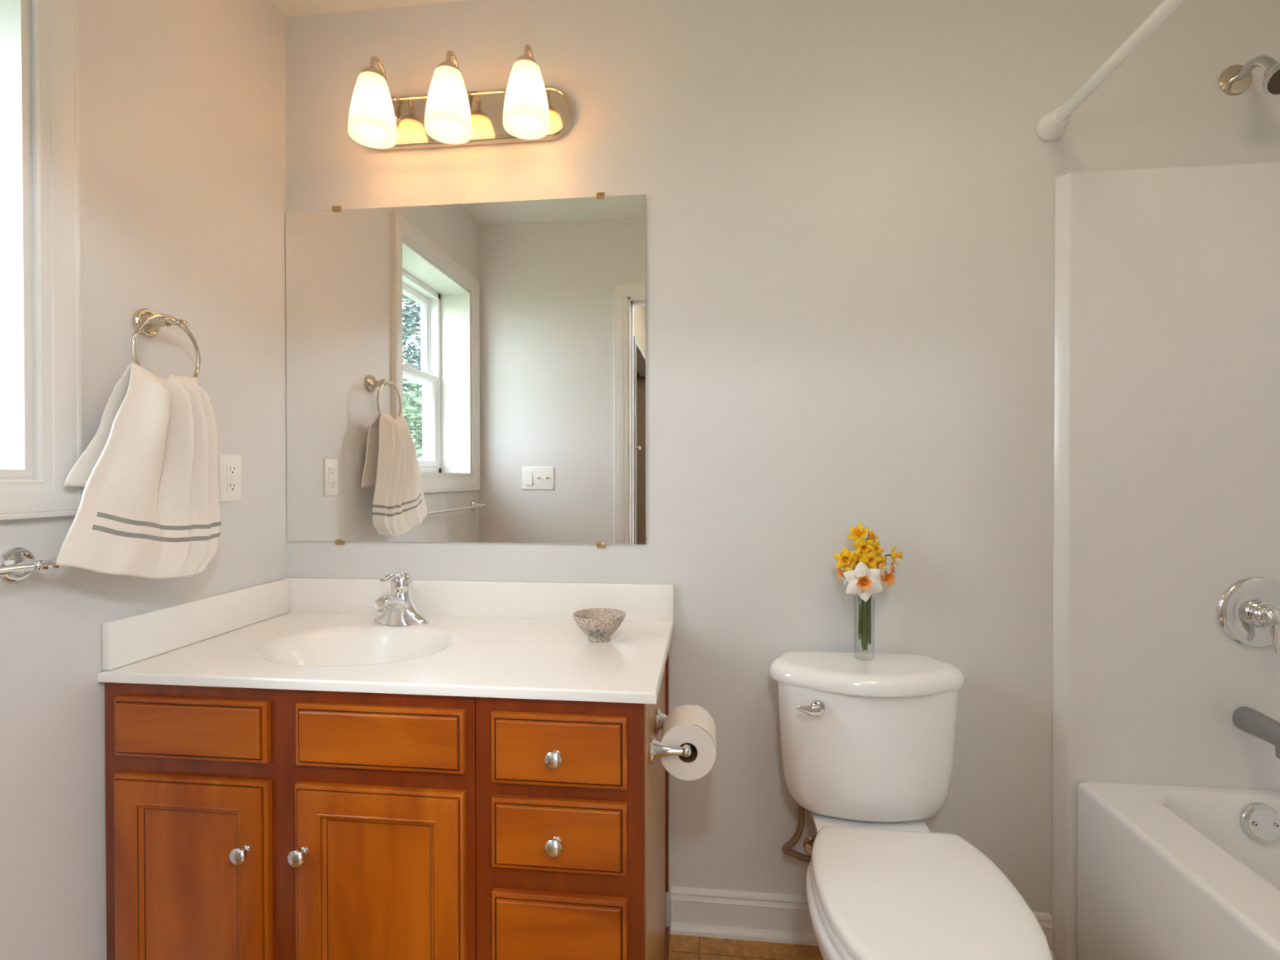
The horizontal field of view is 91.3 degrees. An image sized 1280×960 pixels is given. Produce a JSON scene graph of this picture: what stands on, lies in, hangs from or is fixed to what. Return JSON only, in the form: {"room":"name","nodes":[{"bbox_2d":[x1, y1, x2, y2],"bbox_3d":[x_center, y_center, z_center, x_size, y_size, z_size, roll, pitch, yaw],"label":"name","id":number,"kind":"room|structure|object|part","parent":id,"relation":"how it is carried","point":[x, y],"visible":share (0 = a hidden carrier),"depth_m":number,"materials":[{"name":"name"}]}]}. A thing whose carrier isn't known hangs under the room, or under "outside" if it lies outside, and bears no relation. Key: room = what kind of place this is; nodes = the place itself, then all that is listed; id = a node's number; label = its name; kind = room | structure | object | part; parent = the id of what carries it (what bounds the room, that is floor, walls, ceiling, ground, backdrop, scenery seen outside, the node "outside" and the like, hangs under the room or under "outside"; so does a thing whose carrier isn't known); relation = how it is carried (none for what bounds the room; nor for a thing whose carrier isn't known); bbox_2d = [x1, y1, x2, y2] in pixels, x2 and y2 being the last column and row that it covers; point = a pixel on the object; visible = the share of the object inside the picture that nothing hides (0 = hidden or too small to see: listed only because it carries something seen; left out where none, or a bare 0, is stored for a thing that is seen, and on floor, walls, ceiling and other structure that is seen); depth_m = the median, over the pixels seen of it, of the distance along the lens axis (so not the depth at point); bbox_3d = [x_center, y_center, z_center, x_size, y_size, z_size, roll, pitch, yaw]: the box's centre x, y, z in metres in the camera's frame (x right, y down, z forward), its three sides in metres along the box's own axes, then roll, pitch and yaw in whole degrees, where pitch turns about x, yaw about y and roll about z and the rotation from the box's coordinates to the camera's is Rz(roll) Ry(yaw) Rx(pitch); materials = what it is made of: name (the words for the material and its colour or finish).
{"room":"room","nodes":[
{"label":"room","id":0,"kind":"room"},
{"bbox_2d":[55,362,221,578],"bbox_3d":[-0.977,-0.012,1.242,0.103,0.433,0.369,0,0,6],"label":"hand towel","id":1,"kind":"object","parent":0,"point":[148,508],"visible":1,"depth_m":1.21,"materials":[{"name":"white fabric"}]},
{"bbox_2d":[0,0,288,959],"bbox_3d":[-1.169,-0.092,0.980,0.170,2.605,1.605,0,0,6],"label":"wall","id":2,"kind":"structure","parent":0,"point":[182,103],"depth_m":1.30,"materials":[{"name":"white paint"}]},
{"bbox_2d":[0,547,62,582],"bbox_3d":[-1.076,0.147,0.719,0.071,0.058,0.760,0,0,6],"label":"towel bar","id":3,"kind":"object","parent":2,"relation":"attached to","point":[16,564],"visible":0.92,"depth_m":1.06,"materials":[{"name":"silver metal"}]},
{"bbox_3d":[-1.046,0.145,1.069,0.054,0.058,0.058,0,0,6],"label":"post","id":4,"kind":"part","parent":3,"relation":"part of","materials":[{"name":"silver metal"}]},
{"bbox_2d":[0,0,82,520],"bbox_3d":[-1.216,-0.462,0.755,0.255,1.063,0.859,0,0,6],"label":"window","id":5,"kind":"structure","parent":2,"relation":"in","point":[55,28],"depth_m":1.10,"materials":[{"name":"white paint"}]},
{"bbox_2d":[131,308,200,378],"bbox_3d":[-1.010,-0.270,1.304,0.073,0.183,0.164,0,0,6],"label":"towel ring","id":6,"kind":"object","parent":2,"relation":"attached to","point":[147,323],"visible":0.81,"depth_m":1.31,"materials":[{"name":"silver metal"}]},
{"bbox_3d":[-1.018,-0.331,1.318,0.054,0.060,0.060,0,0,6],"label":"post","id":7,"kind":"part","parent":6,"relation":"part of","materials":[{"name":"silver metal"}]},
{"bbox_2d":[218,453,241,502],"bbox_3d":[-1.015,-0.005,1.554,0.008,0.117,0.070,0,0,6],"label":"wall outlet","id":8,"kind":"object","parent":2,"relation":"attached to","point":[229,465],"visible":1,"depth_m":1.55,"materials":[{"name":"white plastic"}]},
{"bbox_2d":[226,464,237,491],"bbox_3d":[-1.014,-0.005,1.554,0.005,0.067,0.033,0,0,6],"label":"receptacle","id":9,"kind":"object","parent":8,"relation":"attached to","point":[232,469],"depth_m":1.55,"materials":[{"name":"grey plastic"}]},
{"bbox_2d":[270,0,474,17],"bbox_3d":[0.548,-1.337,-0.324,3.870,0.100,4.000,0,0,6],"label":"ceiling","id":10,"kind":"structure","parent":0,"point":[287,7],"depth_m":1.72,"materials":[{"name":"white paint"}]},
{"bbox_2d":[284,0,1279,926],"bbox_3d":[0.386,-0.099,1.666,3.110,2.605,0.100,0,0,6],"label":"wall","id":11,"kind":"structure","parent":0,"point":[850,204],"depth_m":1.60,"materials":[{"name":"white paint"}]},
{"bbox_2d":[347,44,574,151],"bbox_3d":[-0.485,-0.984,1.611,0.606,0.218,0.185,0,0,6],"label":"vanity light","id":12,"kind":"object","parent":11,"relation":"attached to","point":[528,110],"visible":1,"depth_m":1.60,"materials":[{"name":"white glass"}]},
{"bbox_3d":[-0.682,-0.951,1.598,0.116,0.152,0.116,0,0,6],"label":"lamp shade","id":13,"kind":"part","parent":12,"relation":"part of","materials":[{"name":"white glass"}]},
{"bbox_3d":[-0.682,-0.938,1.598,0.058,0.107,0.058,0,0,6],"label":"light bulb","id":14,"kind":"part","parent":12,"relation":"part of","materials":[{"name":"white glass"}]},
{"bbox_3d":[-0.677,-1.033,1.648,0.026,0.121,0.112,0,0,6],"label":"arm","id":15,"kind":"part","parent":12,"relation":"part of","materials":[{"name":"silver metal"}]},
{"bbox_3d":[-0.482,-0.938,1.576,0.058,0.107,0.058,0,0,6],"label":"light bulb","id":16,"kind":"part","parent":12,"relation":"part of","materials":[{"name":"white glass"}]},
{"bbox_3d":[-0.482,-0.951,1.576,0.116,0.152,0.116,0,0,6],"label":"lamp shade","id":17,"kind":"part","parent":12,"relation":"part of","materials":[{"name":"white glass"}]},
{"bbox_3d":[-0.476,-1.033,1.625,0.026,0.121,0.112,0,0,6],"label":"arm","id":18,"kind":"part","parent":12,"relation":"part of","materials":[{"name":"silver metal"}]},
{"bbox_3d":[-0.476,-0.976,1.692,0.606,0.139,0.024,0,0,6],"label":"plate","id":19,"kind":"part","parent":12,"relation":"part of","materials":[{"name":"silver metal"}]},
{"bbox_3d":[-0.282,-0.938,1.554,0.058,0.107,0.058,0,0,6],"label":"light bulb","id":20,"kind":"part","parent":12,"relation":"part of","materials":[{"name":"white glass"}]},
{"bbox_3d":[-0.282,-0.951,1.554,0.116,0.152,0.116,0,0,6],"label":"lamp shade","id":21,"kind":"part","parent":12,"relation":"part of","materials":[{"name":"white glass"}]},
{"bbox_3d":[-0.276,-1.033,1.603,0.026,0.121,0.112,0,0,6],"label":"arm","id":22,"kind":"part","parent":12,"relation":"part of","materials":[{"name":"silver metal"}]},
{"bbox_2d":[284,191,646,548],"bbox_3d":[-0.490,-0.290,1.705,1.017,0.942,0.011,0,0,6],"label":"wall mirror","id":23,"kind":"object","parent":11,"relation":"attached to","point":[474,372],"visible":1,"depth_m":1.70,"materials":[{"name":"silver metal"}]},
{"bbox_2d":[286,577,674,622],"bbox_3d":[-0.453,0.322,1.701,1.091,0.096,0.020,0,0,6],"label":"backsplash","id":24,"kind":"structure","parent":11,"relation":"attached to","point":[437,597],"depth_m":1.68,"materials":[{"name":"white stone"}]},
{"bbox_2d":[782,803,816,862],"bbox_3d":[0.413,0.869,1.574,0.114,0.207,0.092,0,0,6],"label":"shutoff valve","id":25,"kind":"object","parent":11,"relation":"attached to","point":[808,842],"visible":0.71,"depth_m":1.56,"materials":[{"name":"silver metal"}]},
{"bbox_2d":[670,885,1055,959],"bbox_3d":[0.549,1.130,1.593,0.942,0.108,0.028,0,0,6],"label":"baseboard","id":26,"kind":"structure","parent":11,"relation":"attached to","point":[785,918],"depth_m":1.62,"materials":[{"name":"white paint"}]},
{"bbox_2d":[1035,0,1186,141],"bbox_3d":[0.927,-0.861,0.800,0.069,0.069,1.488,0,0,6],"label":"shower rod","id":27,"kind":"object","parent":11,"relation":"attached to","point":[1052,125],"visible":1,"depth_m":1.32,"materials":[{"name":"white metal"}]},
{"bbox_2d":[1051,162,1279,959],"bbox_3d":[1.341,0.226,0.764,0.809,1.926,1.485,0,0,6],"label":"shower surround","id":28,"kind":"object","parent":11,"relation":"attached to","point":[1166,314],"visible":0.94,"depth_m":1.50,"materials":[{"name":"white plastic"}]},
{"bbox_2d":[1217,577,1279,654],"bbox_3d":[1.447,0.312,1.441,0.167,0.168,0.070,0,0,6],"label":"shower valve","id":29,"kind":"object","parent":28,"relation":"attached to","point":[1248,611],"visible":1,"depth_m":1.46,"materials":[{"name":"silver metal"}]},
{"bbox_3d":[1.443,0.341,1.426,0.052,0.111,0.039,0,0,6],"label":"lever handle","id":30,"kind":"part","parent":29,"relation":"part of","materials":[{"name":"silver metal"}]},
{"bbox_2d":[1232,706,1279,759],"bbox_3d":[1.421,0.573,1.408,0.054,0.076,0.145,0,0,6],"label":"tub spout","id":31,"kind":"object","parent":28,"relation":"attached to","point":[1251,721],"visible":1,"depth_m":1.42,"materials":[{"name":"grey metal"}]},
{"bbox_2d":[1218,55,1279,96],"bbox_3d":[1.405,-0.916,1.410,0.071,0.146,0.175,0,0,10],"label":"shower fixture","id":32,"kind":"object","parent":11,"relation":"attached to","point":[1236,79],"visible":1,"depth_m":1.45,"materials":[{"name":"silver metal"}]},
{"bbox_3d":[1.411,-0.936,1.434,0.023,0.068,0.117,0,0,9],"label":"shower arm","id":33,"kind":"part","parent":32,"relation":"part of","materials":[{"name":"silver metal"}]},
{"bbox_2d":[666,926,1057,959],"bbox_3d":[0.299,1.239,0.879,3.110,0.100,1.705,0,0,6],"label":"floor","id":34,"kind":"structure","parent":0,"point":[681,947],"depth_m":1.58,"materials":[{"name":"tile"}]},
{"bbox_2d":[104,682,476,959],"bbox_3d":[-0.650,0.788,1.436,0.754,0.795,0.591,0,0,6],"label":"base cabinet","id":35,"kind":"object","parent":34,"relation":"on","point":[242,823],"visible":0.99,"depth_m":1.18,"materials":[{"name":"brown wood"}]},
{"bbox_3d":[-0.862,0.478,1.200,0.318,0.116,0.019,0,0,6],"label":"false drawer","id":36,"kind":"part","parent":35,"relation":"part of","materials":[{"name":"brown wood"}]},
{"bbox_3d":[-0.862,0.815,1.202,0.322,0.486,0.020,0,0,6],"label":"door","id":37,"kind":"part","parent":35,"relation":"part of","materials":[{"name":"brown wood"}]},
{"bbox_3d":[-0.742,0.695,1.164,0.032,0.032,0.031,0,0,6],"label":"knob","id":38,"kind":"part","parent":35,"relation":"part of","materials":[{"name":"silver metal"}]},
{"bbox_3d":[-0.628,0.692,1.151,0.032,0.032,0.031,0,0,6],"label":"knob","id":39,"kind":"part","parent":35,"relation":"part of","materials":[{"name":"silver metal"}]},
{"bbox_3d":[-0.483,0.478,1.158,0.328,0.116,0.019,0,0,6],"label":"false drawer","id":40,"kind":"part","parent":35,"relation":"part of","materials":[{"name":"brown wood"}]},
{"bbox_3d":[-0.484,0.815,1.161,0.330,0.487,0.020,0,0,6],"label":"door","id":41,"kind":"part","parent":35,"relation":"part of","materials":[{"name":"brown wood"}]},
{"bbox_2d":[97,577,674,703],"bbox_3d":[-0.483,0.389,1.435,1.091,0.224,0.556,0,0,6],"label":"countertop","id":42,"kind":"structure","parent":35,"relation":"on","point":[481,638],"depth_m":1.44,"materials":[{"name":"white stone"}]},
{"bbox_2d":[373,572,429,626],"bbox_3d":[-0.635,0.303,1.597,0.134,0.136,0.151,0,1,35],"label":"faucet","id":43,"kind":"object","parent":42,"relation":"on","point":[399,608],"visible":1,"depth_m":1.60,"materials":[{"name":"silver metal"}]},
{"bbox_3d":[-0.623,0.321,1.572,0.062,0.071,0.129,0,0,6],"label":"spout","id":44,"kind":"part","parent":43,"relation":"part of","materials":[{"name":"silver metal"}]},
{"bbox_3d":[-0.621,0.260,1.589,0.053,0.051,0.120,0,0,6],"label":"lever handle","id":45,"kind":"part","parent":43,"relation":"part of","materials":[{"name":"silver metal"}]},
{"bbox_2d":[573,608,625,642],"bbox_3d":[-0.095,0.340,1.453,0.122,0.061,0.122,0,0,6],"label":"bowl","id":46,"kind":"object","parent":42,"relation":"on","point":[598,624],"visible":1,"depth_m":1.43,"materials":[{"name":"grey ceramic"}]},
{"bbox_2d":[587,629,606,638],"bbox_3d":[-0.096,0.347,1.413,0.042,0.027,0.024,0,0,6],"label":"flower","id":47,"kind":"object","parent":46,"relation":"on","point":[592,633],"depth_m":1.41,"materials":[{"name":"grey stone"}]},
{"bbox_2d":[475,653,670,959],"bbox_3d":[-0.112,0.788,1.378,0.325,0.795,0.594,0,0,6],"label":"base cabinet","id":48,"kind":"object","parent":34,"relation":"on","point":[572,811],"visible":0.92,"depth_m":1.12,"materials":[{"name":"brown wood"}]},
{"bbox_3d":[-0.150,0.641,1.098,0.032,0.032,0.031,0,0,6],"label":"knob","id":49,"kind":"part","parent":48,"relation":"part of","materials":[{"name":"silver metal"}]},
{"bbox_3d":[-0.150,0.488,1.096,0.032,0.032,0.031,0,0,6],"label":"knob","id":50,"kind":"part","parent":48,"relation":"part of","materials":[{"name":"silver metal"}]},
{"bbox_3d":[-0.146,0.902,1.124,0.248,0.312,0.019,0,0,6],"label":"drawer","id":51,"kind":"part","parent":48,"relation":"part of","materials":[{"name":"brown wood"}]},
{"bbox_3d":[-0.146,0.638,1.122,0.248,0.128,0.019,0,0,6],"label":"drawer","id":52,"kind":"part","parent":48,"relation":"part of","materials":[{"name":"brown wood"}]},
{"bbox_3d":[-0.146,0.485,1.121,0.248,0.127,0.019,0,0,6],"label":"drawer","id":53,"kind":"part","parent":48,"relation":"part of","materials":[{"name":"brown wood"}]},
{"bbox_3d":[0.039,0.789,1.395,0.004,0.794,0.521,0,0,6],"label":"panel","id":54,"kind":"part","parent":48,"relation":"part of","materials":[{"name":"brown wood"}]},
{"bbox_3d":[0.049,1.177,1.409,0.012,0.018,0.446,0,0,6],"label":"moulding","id":55,"kind":"part","parent":48,"relation":"part of","materials":[{"name":"brown wood"}]},
{"bbox_3d":[0.072,0.732,1.642,0.007,0.685,0.027,0,0,6],"label":"scribe moulding","id":56,"kind":"part","parent":48,"relation":"part of","materials":[{"name":"brown wood"}]},
{"bbox_2d":[648,708,691,764],"bbox_3d":[0.065,0.511,1.251,0.079,0.052,0.188,0,0,6],"label":"toilet paper holder","id":57,"kind":"object","parent":48,"relation":"attached to","point":[657,749],"visible":0.7,"depth_m":1.18,"materials":[{"name":"silver metal"}]},
{"bbox_3d":[0.064,0.511,1.320,0.062,0.052,0.052,0,0,6],"label":"post","id":58,"kind":"part","parent":57,"relation":"part of","materials":[{"name":"silver metal"}]},
{"bbox_3d":[0.049,0.512,1.185,0.062,0.052,0.052,0,0,6],"label":"post","id":59,"kind":"part","parent":57,"relation":"part of","materials":[{"name":"silver metal"}]},
{"bbox_2d":[660,704,715,781],"bbox_3d":[0.097,0.520,1.247,0.109,0.110,0.104,0,0,6],"label":"toilet paper roll","id":60,"kind":"object","parent":57,"relation":"on","point":[693,725],"visible":0.92,"depth_m":1.20,"materials":[{"name":"white paper"}]},
{"bbox_2d":[768,650,1053,959],"bbox_3d":[0.509,0.812,1.244,0.449,0.748,0.703,0,0,6],"label":"toilet","id":61,"kind":"object","parent":34,"relation":"on","point":[868,740],"visible":1,"depth_m":1.39,"materials":[{"name":"white ceramic"}]},
{"bbox_3d":[0.385,0.514,1.409,0.068,0.034,0.028,0,0,0],"label":"flush lever","id":62,"kind":"part","parent":61,"relation":"part of","materials":[{"name":"silver metal"}]},
{"bbox_3d":[0.513,0.792,1.128,0.375,0.020,0.475,0,0,6],"label":"seat","id":63,"kind":"part","parent":61,"relation":"part of","materials":[{"name":"white plastic"}]},
{"bbox_3d":[0.535,0.456,1.482,0.449,0.040,0.218,0,0,6],"label":"tank lid","id":64,"kind":"part","parent":61,"relation":"part of","materials":[{"name":"white ceramic"}]},
{"bbox_3d":[0.536,0.634,1.488,0.412,0.315,0.192,0,0,6],"label":"tank","id":65,"kind":"part","parent":61,"relation":"part of","materials":[{"name":"white ceramic"}]},
{"bbox_3d":[0.513,0.767,1.128,0.369,0.025,0.469,0,0,6],"label":"seat lid","id":66,"kind":"part","parent":61,"relation":"part of","materials":[{"name":"white plastic"}]},
{"bbox_3d":[0.548,0.360,1.529,0.049,0.150,0.049,0,0,6],"label":"glass vase","id":67,"kind":"object","parent":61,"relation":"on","visible":0},
{"bbox_2d":[833,546,861,634],"bbox_3d":[0.503,0.268,1.515,0.066,0.214,0.042,0,0,6],"label":"daffodil","id":68,"kind":"object","parent":67,"relation":"in","point":[842,557],"visible":0.86,"depth_m":1.52,"materials":[{"name":"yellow plant"}]},
{"bbox_3d":[0.519,0.283,1.525,0.038,0.184,0.019,0,0,6],"label":"stem","id":69,"kind":"part","parent":68,"relation":"part of","materials":[{"name":"green plant"}]},
{"bbox_2d":[836,567,858,600],"bbox_3d":[0.512,0.285,1.525,0.059,0.173,0.050,0,0,6],"label":"daffodil","id":70,"kind":"object","parent":67,"relation":"in","point":[840,571],"visible":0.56,"depth_m":1.53,"materials":[{"name":"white plant"}]},
{"bbox_2d":[846,552,862,647],"bbox_3d":[0.531,0.292,1.508,0.066,0.239,0.036,0,1,-35],"label":"daffodil","id":71,"kind":"object","parent":67,"relation":"in","point":[855,556],"visible":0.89,"depth_m":1.50,"materials":[{"name":"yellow plant"}]},
{"bbox_3d":[0.534,0.301,1.524,0.042,0.221,0.014,0,1,-35],"label":"stem","id":72,"kind":"part","parent":71,"relation":"part of","materials":[{"name":"green plant"}]},
{"bbox_2d":[846,522,868,639],"bbox_3d":[0.529,0.246,1.523,0.053,0.288,0.040,0,1,30],"label":"daffodil","id":73,"kind":"object","parent":67,"relation":"in","point":[860,531],"visible":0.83,"depth_m":1.52,"materials":[{"name":"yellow plant"}]},
{"bbox_3d":[0.540,0.261,1.531,0.013,0.259,0.012,0,0,6],"label":"stem","id":74,"kind":"part","parent":73,"relation":"part of","materials":[{"name":"green plant"}]},
{"bbox_2d":[843,560,883,649],"bbox_3d":[0.531,0.302,1.489,0.071,0.219,0.058,0,0,-24],"label":"daffodil","id":75,"kind":"object","parent":67,"relation":"in","point":[863,581],"visible":1,"depth_m":1.49,"materials":[{"name":"white plant"}]},
{"bbox_3d":[0.536,0.325,1.506,0.012,0.172,0.033,0,1,31],"label":"stem","id":76,"kind":"part","parent":75,"relation":"part of","materials":[{"name":"green plant"}]},
{"bbox_2d":[852,537,875,650],"bbox_3d":[0.536,0.275,1.498,0.040,0.278,0.036,0,0,-26],"label":"daffodil","id":77,"kind":"object","parent":67,"relation":"in","point":[862,544],"visible":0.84,"depth_m":1.50,"materials":[{"name":"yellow plant"}]},
{"bbox_3d":[0.540,0.284,1.513,0.006,0.258,0.019,0,0,22],"label":"stem","id":78,"kind":"part","parent":77,"relation":"part of","materials":[{"name":"green plant"}]},
{"bbox_2d":[857,549,881,649],"bbox_3d":[0.550,0.290,1.493,0.042,0.248,0.048,0,1,43],"label":"daffodil","id":79,"kind":"object","parent":67,"relation":"in","point":[870,560],"visible":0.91,"depth_m":1.49,"materials":[{"name":"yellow plant"}]},
{"bbox_3d":[0.548,0.301,1.510,0.007,0.225,0.030,0,0,6],"label":"stem","id":80,"kind":"part","parent":79,"relation":"part of","materials":[{"name":"green plant"}]},
{"bbox_2d":[866,528,879,632],"bbox_3d":[0.569,0.262,1.532,0.033,0.287,0.037,0,0,19],"label":"daffodil","id":81,"kind":"object","parent":67,"relation":"in","point":[871,535],"visible":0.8,"depth_m":1.53,"materials":[{"name":"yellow plant"}]},
{"bbox_2d":[865,540,884,643],"bbox_3d":[0.560,0.271,1.503,0.039,0.257,0.043,0,1,42],"label":"daffodil","id":82,"kind":"object","parent":67,"relation":"in","point":[875,544],"visible":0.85,"depth_m":1.51,"materials":[{"name":"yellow plant"}]},
{"bbox_3d":[0.556,0.281,1.519,0.012,0.236,0.024,0,0,-2],"label":"stem","id":83,"kind":"part","parent":82,"relation":"part of","materials":[{"name":"green plant"}]},
{"bbox_2d":[867,551,887,639],"bbox_3d":[0.573,0.279,1.504,0.046,0.214,0.035,0,0,6],"label":"daffodil","id":84,"kind":"object","parent":67,"relation":"in","point":[882,562],"visible":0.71,"depth_m":1.51,"materials":[{"name":"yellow plant"}]},
{"bbox_3d":[0.565,0.289,1.516,0.024,0.192,0.012,0,1,42],"label":"stem","id":85,"kind":"part","parent":84,"relation":"part of","materials":[{"name":"green plant"}]},
{"bbox_2d":[869,563,895,644],"bbox_3d":[0.584,0.299,1.503,0.066,0.204,0.048,0,0,6],"label":"daffodil","id":86,"kind":"object","parent":67,"relation":"in","point":[886,579],"visible":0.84,"depth_m":1.50,"materials":[{"name":"white plant"}]},
{"bbox_3d":[0.573,0.315,1.520,0.032,0.173,0.016,0,1,29],"label":"stem","id":87,"kind":"part","parent":86,"relation":"part of","materials":[{"name":"green plant"}]},
{"bbox_2d":[884,561,895,573],"bbox_3d":[0.591,0.292,1.522,0.063,0.208,0.052,0,0,-14],"label":"daffodil","id":88,"kind":"object","parent":67,"relation":"in","point":[892,568],"visible":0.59,"depth_m":1.51,"materials":[{"name":"white plant"}]},
{"bbox_2d":[884,545,902,564],"bbox_3d":[0.584,0.267,1.517,0.102,0.222,0.050,0,0,6],"label":"daffodil","id":89,"kind":"object","parent":67,"relation":"in","point":[894,555],"visible":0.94,"depth_m":1.51,"materials":[{"name":"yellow plant"}]},
{"bbox_2d":[1076,781,1279,959],"bbox_3d":[1.361,0.963,0.755,0.764,0.453,1.460,0,0,6],"label":"bathtub","id":90,"kind":"object","parent":34,"relation":"on","point":[1165,872],"visible":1,"depth_m":1.33,"materials":[{"name":"white ceramic"}]},
{"bbox_3d":[1.421,0.782,1.427,0.086,0.085,0.024,0,0,6],"label":"overflow plate","id":91,"kind":"part","parent":90,"relation":"part of","materials":[{"name":"silver metal"}]}
]}

